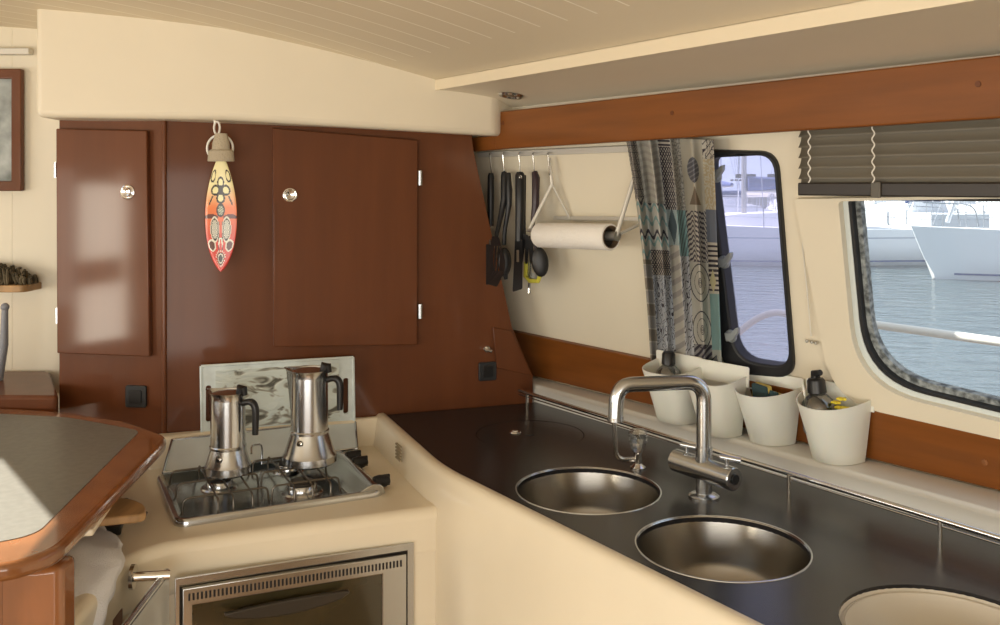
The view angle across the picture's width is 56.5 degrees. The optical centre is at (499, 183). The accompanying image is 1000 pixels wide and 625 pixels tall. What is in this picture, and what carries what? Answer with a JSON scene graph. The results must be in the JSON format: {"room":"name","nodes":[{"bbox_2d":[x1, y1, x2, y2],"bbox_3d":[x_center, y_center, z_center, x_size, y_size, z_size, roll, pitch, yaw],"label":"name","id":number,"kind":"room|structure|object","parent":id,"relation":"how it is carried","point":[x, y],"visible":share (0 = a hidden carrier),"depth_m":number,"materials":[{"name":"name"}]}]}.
{"room":"ship interior","nodes":[
{"label":"ship interior","id":0,"kind":"room"},
{"bbox_2d":[12,27,12,370],"bbox_3d":[-0.348,0.400,3.271,2.450,2.400,0.040,0,0,-19],"label":"wall","id":1,"kind":"structure","parent":0,"point":[12,27],"depth_m":2.86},
{"bbox_2d":[0,27,58,412],"bbox_3d":[-2.650,0.475,2.880,2.900,2.250,0.040,0,0,0],"label":"wall","id":2,"kind":"structure","parent":0,"point":[35,207],"depth_m":2.86,"materials":[{"name":"beige paint"}]},
{"bbox_2d":[0,69,23,190],"bbox_3d":[-1.608,-0.165,2.844,0.296,0.373,0.022,0,0,0],"label":"picture frame","id":3,"kind":"object","parent":2,"relation":"attached to","point":[11,80],"visible":1,"depth_m":2.84,"materials":[{"name":"brown wood"}]},
{"bbox_2d":[0,79,10,180],"bbox_3d":[-1.608,-0.165,2.850,0.236,0.313,0.006,0,0,0],"label":"print","id":4,"kind":"object","parent":3,"relation":"attached to","point":[5,84],"depth_m":2.85},
{"bbox_2d":[0,48,32,54],"bbox_3d":[-1.589,-0.405,2.845,0.309,0.020,0.030,0,0,0],"label":"track","id":5,"kind":"object","parent":2,"relation":"attached to","point":[3,51],"visible":1,"depth_m":2.83,"materials":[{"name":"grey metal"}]},
{"bbox_2d":[0,282,40,291],"bbox_3d":[-1.548,0.312,2.810,0.277,0.021,0.100,0,0,0],"label":"wall shelf","id":6,"kind":"object","parent":2,"relation":"attached to","point":[11,287],"visible":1,"depth_m":2.76,"materials":[{"name":"brown wood"}]},
{"bbox_2d":[0,263,38,284],"bbox_3d":[-1.539,0.271,2.802,0.282,0.063,0.104,0,0,0],"label":"dried plant","id":7,"kind":"object","parent":6,"relation":"on","point":[8,275],"visible":1,"depth_m":2.78,"materials":[{"name":"brown plant"}]},
{"bbox_2d":[0,371,57,411],"bbox_3d":[-1.697,0.610,2.670,1.005,0.080,0.339,0,0,0],"label":"cabinet","id":8,"kind":"object","parent":2,"relation":"attached to","point":[21,390],"visible":0.75,"depth_m":2.56,"materials":[{"name":"brown wood"}]},
{"bbox_2d":[0,303,9,380],"bbox_3d":[-1.451,0.477,2.700,0.051,0.263,0.027,0,0,0],"label":"stick","id":9,"kind":"object","parent":8,"relation":"on","point":[4,331],"visible":1,"depth_m":2.69,"materials":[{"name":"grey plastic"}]},
{"bbox_2d":[37,9,511,136],"bbox_3d":[-0.529,-0.354,2.885,1.549,0.412,0.581,0,0,-6],"label":"ceiling beam","id":10,"kind":"structure","parent":2,"relation":"attached to","point":[91,67],"depth_m":2.57,"materials":[{"name":"beige paint"}]},
{"bbox_2d":[0,0,973,89],"bbox_3d":[0.059,-0.405,1.017,1.551,0.250,8.004,0,0,-34],"label":"ceiling","id":11,"kind":"structure","parent":0,"point":[453,43],"depth_m":2.18,"materials":[{"name":"beige wood"}]},
{"bbox_2d":[474,54,999,491],"bbox_3d":[2.098,0.090,0.500,0.260,1.150,8.543,0,0,-39],"label":"wall","id":12,"kind":"structure","parent":0,"point":[597,298],"depth_m":2.74,"materials":[{"name":"beige paint"}]},
{"bbox_2d":[213,120,220,133],"bbox_3d":[-0.795,-0.161,2.601,0.024,0.050,0.020,0,0,-31],"label":"hook","id":13,"kind":"object","parent":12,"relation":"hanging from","point":[215,121],"visible":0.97,"depth_m":2.60,"materials":[{"name":"white plastic"}]},
{"bbox_2d":[477,145,627,175],"bbox_3d":[0.137,-0.067,2.817,0.042,0.083,0.681,0,0,-39],"label":"utensil rail","id":14,"kind":"object","parent":12,"relation":"attached to","point":[615,148],"visible":0.88,"depth_m":2.79,"materials":[{"name":"grey metal"}]},
{"bbox_2d":[486,173,493,284],"bbox_3d":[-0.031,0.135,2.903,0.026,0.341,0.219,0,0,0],"label":"spatula","id":15,"kind":"object","parent":14,"relation":"hanging from","point":[490,188],"visible":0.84,"depth_m":2.99,"materials":[{"name":"black plastic"}]},
{"bbox_2d":[487,171,507,286],"bbox_3d":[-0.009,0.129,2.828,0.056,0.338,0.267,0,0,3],"label":"slotted turner","id":16,"kind":"object","parent":14,"relation":"hanging from","point":[494,277],"visible":1,"depth_m":2.84,"materials":[{"name":"black plastic"}]},
{"bbox_2d":[498,172,511,279],"bbox_3d":[0.018,0.133,2.952,0.047,0.340,0.027,0,0,19],"label":"serving spoon","id":17,"kind":"object","parent":14,"relation":"hanging from","point":[507,256],"visible":0.79,"depth_m":2.94,"materials":[{"name":"black plastic"}]},
{"bbox_2d":[498,247,510,279],"bbox_3d":[0.014,0.252,2.951,0.044,0.102,0.020,0,0,0],"label":"bowl","id":18,"kind":"object","parent":17,"relation":"on","point":[507,256],"depth_m":2.94,"materials":[{"name":"black plastic"}]},
{"bbox_2d":[513,172,524,291],"bbox_3d":[0.064,0.148,2.867,0.032,0.371,0.052,0,0,-32],"label":"spatula","id":19,"kind":"object","parent":14,"relation":"hanging from","point":[519,176],"visible":1,"depth_m":2.86,"materials":[{"name":"black plastic"}]},
{"bbox_2d":[522,175,532,263],"bbox_3d":[0.079,0.108,2.855,0.026,0.273,0.084,0,0,-17],"label":"fork","id":20,"kind":"object","parent":14,"relation":"hanging from","point":[527,244],"visible":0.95,"depth_m":2.85,"materials":[{"name":"black plastic"}]},
{"bbox_2d":[523,236,541,292],"bbox_3d":[0.102,0.249,2.861,0.020,0.176,0.087,0,0,-37],"label":"scissors","id":21,"kind":"object","parent":14,"relation":"hanging from","point":[531,277],"visible":0.75,"depth_m":2.87,"materials":[{"name":"yellow plastic"}]},
{"bbox_2d":[530,171,548,276],"bbox_3d":[0.119,0.120,2.819,0.054,0.320,0.052,0,0,0],"label":"spoon","id":22,"kind":"object","parent":14,"relation":"hanging from","point":[539,259],"visible":0.99,"depth_m":2.80,"materials":[{"name":"grey plastic"}]},
{"bbox_2d":[531,247,548,276],"bbox_3d":[0.120,0.235,2.802,0.052,0.090,0.018,0,0,0],"label":"bowl","id":23,"kind":"object","parent":22,"relation":"on","point":[539,259],"depth_m":2.80,"materials":[{"name":"black plastic"}]},
{"bbox_2d":[531,223,619,250],"bbox_3d":[0.212,0.149,2.660,0.074,0.081,0.298,0,0,-39],"label":"paper roll","id":24,"kind":"object","parent":14,"relation":"hanging from","point":[588,236],"visible":0.91,"depth_m":2.62,"materials":[{"name":"white paper"}]},
{"bbox_2d":[527,158,638,240],"bbox_3d":[0.249,0.038,2.687,0.115,0.235,0.403,0,0,-38],"label":"paper holder","id":25,"kind":"object","parent":12,"relation":"attached to","point":[616,235],"visible":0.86,"depth_m":2.69,"materials":[{"name":"grey metal"}]},
{"bbox_2d":[627,138,721,361],"bbox_3d":[0.481,0.189,2.457,0.197,0.637,0.337,0,0,-41],"label":"window curtain","id":26,"kind":"object","parent":12,"relation":"hanging from","point":[674,179],"visible":0.97,"depth_m":2.45,"materials":[{"name":"fabric"}]},
{"bbox_2d":[439,0,999,107],"bbox_3d":[1.224,-0.273,0.911,0.810,0.119,6.480,0,0,-39],"label":"ceiling panel","id":27,"kind":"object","parent":12,"relation":"attached to","point":[970,28],"depth_m":1.96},
{"bbox_2d":[498,92,523,98],"bbox_3d":[0.032,-0.261,2.752,0.075,0.017,0.076,0,0,0],"label":"ceiling light","id":28,"kind":"object","parent":27,"relation":"attached to","point":[507,95],"visible":1,"depth_m":2.74,"materials":[{"name":"silver metal"}]},
{"bbox_2d":[472,55,999,151],"bbox_3d":[1.162,-0.183,1.443,0.023,0.159,4.065,0,0,-39],"label":"trim","id":29,"kind":"structure","parent":12,"relation":"attached to","point":[965,89],"depth_m":2.10,"materials":[{"name":"orange wood"}]},
{"bbox_2d":[714,149,794,376],"bbox_3d":[0.632,0.201,2.341,0.233,0.585,0.173,0,0,45],"label":"window","id":30,"kind":"structure","parent":12,"relation":"in","point":[733,351],"depth_m":2.37,"materials":[{"name":"black rubber"}]},
{"bbox_2d":[513,330,999,489],"bbox_3d":[0.679,0.567,2.383,0.046,0.146,2.120,0,0,-39],"label":"trim","id":31,"kind":"structure","parent":12,"relation":"attached to","point":[972,458],"depth_m":2.13,"materials":[{"name":"orange wood"}]},
{"bbox_2d":[533,377,999,533],"bbox_3d":[0.950,0.723,1.928,0.203,0.155,3.398,0,0,-39],"label":"trim","id":32,"kind":"structure","parent":12,"relation":"attached to","point":[972,505],"depth_m":2.12,"materials":[{"name":"white plastic"}]},
{"bbox_2d":[642,350,701,424],"bbox_3d":[0.457,0.554,2.516,0.111,0.180,0.166,0,0,-39],"label":"bin","id":33,"kind":"object","parent":32,"relation":"on","point":[676,407],"visible":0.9,"depth_m":2.50,"materials":[{"name":"white plastic"}]},
{"bbox_2d":[662,351,674,364],"bbox_3d":[0.459,0.514,2.530,0.068,0.116,0.068,0,0,0],"label":"soap bottle","id":34,"kind":"object","parent":33,"relation":"in","point":[668,357],"visible":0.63,"depth_m":2.52,"materials":[{"name":"black plastic"}]},
{"bbox_2d":[687,358,749,437],"bbox_3d":[0.546,0.554,2.387,0.111,0.180,0.160,0,0,-39],"label":"bin","id":35,"kind":"object","parent":32,"relation":"on","point":[721,378],"visible":0.74,"depth_m":2.36,"materials":[{"name":"white plastic"}]},
{"bbox_2d":[734,375,803,445],"bbox_3d":[0.650,0.560,2.310,0.127,0.168,0.172,0,0,-39],"label":"bin","id":36,"kind":"object","parent":32,"relation":"on","point":[772,420],"visible":0.73,"depth_m":2.28,"materials":[{"name":"white plastic"}]},
{"bbox_2d":[752,382,771,396],"bbox_3d":[0.651,0.517,2.309,0.025,0.042,0.056,0,0,-20],"label":"sponge","id":37,"kind":"object","parent":36,"relation":"in","point":[759,389],"visible":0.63,"depth_m":2.30,"materials":[{"name":"teal"}]},
{"bbox_2d":[768,390,780,396],"bbox_3d":[0.664,0.527,2.286,0.028,0.042,0.056,0,0,-23],"label":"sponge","id":38,"kind":"object","parent":36,"relation":"in","point":[771,393],"visible":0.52,"depth_m":2.27,"materials":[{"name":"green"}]},
{"bbox_2d":[796,378,874,464],"bbox_3d":[0.758,0.557,2.158,0.132,0.174,0.176,0,0,-39],"label":"bin","id":39,"kind":"object","parent":32,"relation":"on","point":[840,436],"depth_m":2.13,"materials":[{"name":"white plastic"}]},
{"bbox_2d":[807,370,826,393],"bbox_3d":[0.751,0.511,2.183,0.084,0.154,0.084,0,0,0],"label":"soap bottle","id":40,"kind":"object","parent":39,"relation":"in","point":[816,384],"visible":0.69,"depth_m":2.17,"materials":[{"name":"black plastic"}]},
{"bbox_2d":[831,397,848,409],"bbox_3d":[0.784,0.553,2.138,0.041,0.122,0.041,0,0,0],"label":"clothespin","id":41,"kind":"object","parent":39,"relation":"in","point":[837,407],"visible":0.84,"depth_m":2.14,"materials":[{"name":"yellow plastic"}]},
{"bbox_2d":[794,196,999,438],"bbox_3d":[1.043,0.271,1.854,0.158,0.531,0.942,0,0,-39],"label":"window","id":42,"kind":"structure","parent":12,"relation":"in","point":[833,229],"depth_m":2.12,"materials":[{"name":"white plastic"}]},
{"bbox_2d":[802,243,817,344],"bbox_3d":[0.733,0.217,2.201,0.030,0.336,0.087,0,0,26],"label":"blind cord","id":43,"kind":"object","parent":42,"relation":"hanging from","point":[806,340],"visible":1,"depth_m":2.22,"materials":[{"name":"white fabric"}]},
{"bbox_2d":[798,119,999,197],"bbox_3d":[0.981,-0.053,1.713,0.026,0.165,0.981,0,0,-39],"label":"blind","id":44,"kind":"object","parent":12,"relation":"attached to","point":[957,158],"visible":0.91,"depth_m":1.91,"materials":[{"name":"brown"}]},
{"bbox_3d":[0.200,1.625,1.000,8.800,0.050,6.000,0,0,0],"label":"floor","id":45,"kind":"structure","parent":0,"visible":0},
{"bbox_2d":[0,408,165,624],"bbox_3d":[-1.407,1.099,2.003,1.356,1.001,1.087,0,0,0],"label":"bar table","id":46,"kind":"object","parent":45,"relation":"on","point":[61,474],"visible":1,"depth_m":1.81,"materials":[{"name":"brown wood"}]},
{"bbox_2d":[75,413,762,624],"bbox_3d":[-0.336,1.147,1.488,1.418,0.905,2.796,0,0,-31],"label":"kitchen counter","id":47,"kind":"object","parent":45,"relation":"on","point":[482,556],"visible":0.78,"depth_m":2.08,"materials":[{"name":"beige plastic"}]},
{"bbox_2d":[66,526,124,624],"bbox_3d":[-0.873,0.847,1.858,0.232,0.258,0.425,0,0,-28],"label":"tea towel","id":48,"kind":"object","parent":47,"relation":"on","point":[99,558],"visible":0.3,"depth_m":1.83,"materials":[{"name":"white fabric"}]},
{"bbox_2d":[105,498,127,534],"bbox_3d":[-0.950,0.734,2.130,0.170,0.088,0.200,0,0,-17],"label":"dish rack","id":49,"kind":"object","parent":47,"relation":"on","point":[115,529],"visible":0.07,"depth_m":2.06,"materials":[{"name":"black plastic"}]},
{"bbox_2d":[113,609,122,624],"bbox_3d":[-0.776,1.058,1.850,0.013,0.385,0.100,0,0,0],"label":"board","id":50,"kind":"object","parent":47,"relation":"attached to","point":[118,620],"visible":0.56,"depth_m":1.88,"materials":[{"name":"brown wood"}]},
{"bbox_2d":[99,498,147,525],"bbox_3d":[-0.799,0.689,1.965,0.100,0.028,0.171,0,0,-23],"label":"chopping board","id":51,"kind":"object","parent":47,"relation":"on","point":[124,511],"visible":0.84,"depth_m":1.91,"materials":[{"name":"brown wood"}]},
{"bbox_2d":[122,568,170,624],"bbox_3d":[-0.697,1.056,1.792,0.016,0.488,0.345,0,0,-2],"label":"door","id":52,"kind":"structure","parent":47,"relation":"attached to","point":[153,608],"depth_m":1.87,"materials":[{"name":"grey"}]},
{"bbox_2d":[128,564,169,589],"bbox_3d":[-0.722,0.809,1.920,0.077,0.050,0.050,0,0,-7],"label":"rod","id":53,"kind":"object","parent":47,"relation":"attached to","point":[134,576],"visible":1,"depth_m":1.92,"materials":[{"name":"silver metal"}]},
{"bbox_2d":[157,443,390,526],"bbox_3d":[-0.583,0.737,2.397,0.531,0.086,0.390,0,0,-26],"label":"gas hob","id":54,"kind":"object","parent":47,"relation":"on","point":[191,498],"visible":0.84,"depth_m":2.32,"materials":[{"name":"silver metal"}]},
{"bbox_2d":[204,385,258,478],"bbox_3d":[-0.687,0.622,2.369,0.128,0.226,0.116,0,0,-25],"label":"moka pot","id":55,"kind":"object","parent":54,"relation":"on","point":[228,457],"visible":1,"depth_m":2.33,"materials":[{"name":"silver metal"}]},
{"bbox_2d":[162,421,358,473],"bbox_3d":[-0.654,0.728,2.599,0.564,0.052,0.155,0,0,-25],"label":"lid","id":56,"kind":"object","parent":54,"relation":"on","point":[193,451],"visible":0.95,"depth_m":2.58,"materials":[{"name":"metal"}]},
{"bbox_2d":[282,362,343,469],"bbox_3d":[-0.503,0.602,2.455,0.142,0.265,0.142,0,0,-41],"label":"moka pot","id":57,"kind":"object","parent":54,"relation":"on","point":[309,446],"visible":1,"depth_m":2.41,"materials":[{"name":"silver metal"}]},
{"bbox_2d":[200,356,354,431],"bbox_3d":[-0.641,0.609,2.704,0.443,0.194,0.014,0,0,-19],"label":"lid","id":58,"kind":"object","parent":47,"relation":"on","point":[266,382],"visible":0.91,"depth_m":2.69,"materials":[{"name":"silver metal"}]},
{"bbox_2d":[54,120,532,433],"bbox_3d":[-0.572,0.300,2.771,1.416,1.000,0.294,0,0,-13],"label":"upper cabinet","id":59,"kind":"object","parent":47,"relation":"on","point":[366,245],"depth_m":2.71,"materials":[{"name":"brown wood"}]},
{"bbox_2d":[125,385,146,407],"bbox_3d":[-1.029,0.601,2.628,0.062,0.062,0.012,0,0,7],"label":"wall socket","id":60,"kind":"object","parent":59,"relation":"attached to","point":[135,395],"visible":1,"depth_m":2.62,"materials":[{"name":"grey plastic"}]},
{"bbox_2d":[205,161,236,271],"bbox_3d":[-0.779,0.090,2.596,0.088,0.309,0.008,0,0,0],"label":"board","id":61,"kind":"object","parent":59,"relation":"hanging from","point":[221,207],"visible":1,"depth_m":2.59,"materials":[{"name":"multicoloured wood"}]},
{"bbox_2d":[478,361,495,380],"bbox_3d":[-0.039,0.590,2.926,0.058,0.058,0.012,0,0,-19],"label":"wall socket","id":62,"kind":"object","parent":59,"relation":"attached to","point":[486,371],"visible":1,"depth_m":2.92,"materials":[{"name":"grey plastic"}]},
{"bbox_2d":[483,345,491,352],"bbox_3d":[-0.038,0.520,2.919,0.024,0.024,0.030,0,0,-11],"label":"knob","id":63,"kind":"object","parent":59,"relation":"attached to","point":[486,348],"visible":1,"depth_m":2.92,"materials":[{"name":"silver metal"}]},
{"bbox_2d":[175,542,413,624],"bbox_3d":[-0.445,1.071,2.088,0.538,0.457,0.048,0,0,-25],"label":"oven","id":64,"kind":"object","parent":47,"relation":"in","point":[372,586],"visible":1,"depth_m":2.10,"materials":[{"name":"silver metal"}]},
{"bbox_2d":[387,402,999,624],"bbox_3d":[0.561,0.712,1.898,0.706,0.032,2.544,0,0,-34],"label":"countertop","id":65,"kind":"structure","parent":47,"relation":"on","point":[857,547],"depth_m":1.97,"materials":[{"name":"black laminate"}]},
{"bbox_2d":[515,466,661,514],"bbox_3d":[0.202,0.776,2.134,0.338,0.155,0.338,0,0,0],"label":"sink","id":66,"kind":"object","parent":65,"relation":"in","point":[582,493],"visible":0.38,"depth_m":2.27,"materials":[{"name":"silver metal"}]},
{"bbox_2d":[612,422,645,469],"bbox_3d":[0.319,0.625,2.284,0.090,0.150,0.044,0,0,-22],"label":"water tap","id":67,"kind":"object","parent":65,"relation":"on","point":[637,458],"visible":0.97,"depth_m":2.28,"materials":[{"name":"silver metal"}]},
{"bbox_2d":[607,375,741,501],"bbox_3d":[0.380,0.563,2.034,0.245,0.274,0.182,0,0,-30],"label":"mixer tap","id":68,"kind":"object","parent":65,"relation":"on","point":[701,466],"visible":1,"depth_m":2.06,"materials":[{"name":"silver metal"}]},
{"bbox_2d":[634,515,812,582],"bbox_3d":[0.429,0.776,1.798,0.338,0.155,0.338,0,0,0],"label":"sink","id":69,"kind":"object","parent":65,"relation":"in","point":[711,551],"visible":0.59,"depth_m":1.93,"materials":[{"name":"silver metal"}]},
{"bbox_2d":[518,389,999,549],"bbox_3d":[0.713,0.669,1.971,0.018,0.061,2.280,0,0,-35],"label":"rail","id":70,"kind":"object","parent":65,"relation":"on","point":[940,520],"visible":1,"depth_m":2.02,"materials":[{"name":"silver metal"}]},
{"bbox_2d":[839,588,999,624],"bbox_3d":[0.706,0.737,1.463,0.334,0.074,0.334,0,0,0],"label":"sink","id":71,"kind":"object","parent":65,"relation":"in","point":[894,606],"visible":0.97,"depth_m":1.59,"materials":[{"name":"beige"}]},
{"label":"outside","id":72,"kind":"structure","parent":0,"visible":0},
{"bbox_2d":[719,156,774,190],"bbox_3d":[150.000,-6.848,230.000,420.000,18.896,160.000,0,0,0],"label":"sky","id":73,"kind":"structure","parent":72,"point":[754,166],"depth_m":158.95,"materials":[{"name":"white"}]},
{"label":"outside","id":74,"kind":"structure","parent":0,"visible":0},
{"bbox_2d":[747,193,905,208],"bbox_3d":[90.000,2.100,102.500,260.000,1.800,35.000,0,0,0],"label":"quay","id":75,"kind":"object","parent":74,"point":[749,200],"depth_m":84.99,"materials":[{"name":"concrete"}]},
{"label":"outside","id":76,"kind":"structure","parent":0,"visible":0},
{"bbox_2d":[731,265,999,396],"bbox_3d":[0.000,2.850,132.300,600.000,0.500,255.400,0,0,0],"label":"water","id":77,"kind":"structure","parent":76,"point":[902,294],"depth_m":18.11,"materials":[{"name":"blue liquid"}]},
{"bbox_2d":[722,158,761,207],"bbox_3d":[15.613,-4.750,66.350,3.550,15.300,11.700,0,0,0],"label":"sailing yacht","id":78,"kind":"object","parent":77,"relation":"on","point":[733,200],"visible":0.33,"depth_m":63.39,"materials":[{"name":"grey metal"}]},
{"bbox_2d":[722,191,740,196],"bbox_3d":[15.611,0.725,63.450,2.000,0.550,1.100,0,0,0],"label":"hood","id":79,"kind":"object","parent":78,"relation":"attached to","point":[723,192],"depth_m":63.70,"materials":[{"name":"fabric"}]},
{"bbox_2d":[720,157,777,212],"bbox_3d":[8.664,-5.485,38.512,12.870,16.830,3.906,0,0,-2],"label":"sailing yacht","id":80,"kind":"object","parent":77,"relation":"on","point":[727,209],"visible":0.05,"depth_m":37.68,"materials":[{"name":"grey metal"}]},
{"bbox_2d":[766,165,776,210],"bbox_3d":[16.154,-4.750,50.349,3.550,15.300,11.700,0,0,4],"label":"sailing yacht","id":81,"kind":"object","parent":77,"relation":"on","point":[768,198],"visible":0.14,"depth_m":51.99,"materials":[{"name":"grey metal"}]},
{"bbox_2d":[724,156,943,265],"bbox_3d":[8.383,-4.750,31.000,11.700,15.300,3.550,0,0,0],"label":"boat","id":82,"kind":"object","parent":77,"relation":"on","point":[753,237],"visible":0.34,"depth_m":29.47,"materials":[{"name":"grey metal"}]},
{"bbox_2d":[735,174,755,177],"bbox_3d":[8.433,-0.275,31.925,0.700,0.140,0.060,0,0,0],"label":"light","id":83,"kind":"object","parent":82,"relation":"attached to","point":[736,175],"depth_m":31.89,"materials":[{"name":"white"}]},
{"bbox_2d":[864,200,897,204],"bbox_3d":[26.241,-4.750,66.350,3.550,15.300,11.700,0,0,-3],"label":"sailing yacht","id":84,"kind":"object","parent":77,"relation":"on","point":[868,202],"visible":0.02,"depth_m":63.41,"materials":[{"name":"grey metal"}]},
{"bbox_2d":[865,200,989,227],"bbox_3d":[21.757,-4.750,50.349,3.550,15.300,11.700,0,0,-3],"label":"sailing yacht","id":85,"kind":"object","parent":77,"relation":"on","point":[872,217],"visible":0.26,"depth_m":46.95,"materials":[{"name":"grey metal"}]},
{"bbox_2d":[905,200,942,202],"bbox_3d":[21.900,0.725,47.453,2.000,0.550,1.100,0,0,-3],"label":"hood","id":86,"kind":"object","parent":85,"relation":"attached to","point":[907,201],"depth_m":47.88,"materials":[{"name":"fabric"}]},
{"bbox_2d":[911,201,999,280],"bbox_3d":[17.116,-4.750,25.500,11.700,15.300,3.550,0,0,0],"label":"boat","id":87,"kind":"object","parent":77,"relation":"on","point":[954,253],"visible":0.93,"depth_m":25.16,"materials":[{"name":"white"}]},
{"bbox_2d":[943,201,980,211],"bbox_3d":[31.595,-4.750,66.350,3.550,15.300,11.700,0,0,2],"label":"sailing yacht","id":88,"kind":"object","parent":77,"relation":"on","point":[968,202],"visible":0.03,"depth_m":63.38,"materials":[{"name":"grey metal"}]},
{"bbox_2d":[959,201,999,227],"bbox_3d":[27.182,-4.750,50.349,3.550,15.300,11.700,0,0,5],"label":"sailing yacht","id":89,"kind":"object","parent":77,"relation":"on","point":[993,209],"visible":0.26,"depth_m":49.05,"materials":[{"name":"grey metal"}]},
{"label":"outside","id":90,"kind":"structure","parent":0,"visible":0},
{"bbox_2d":[740,309,999,346],"bbox_3d":[1.302,0.729,2.865,0.084,0.621,1.718,0,0,-28],"label":"guard rail","id":91,"kind":"object","parent":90,"point":[924,331],"visible":0.52,"depth_m":2.83,"materials":[{"name":"white metal"}]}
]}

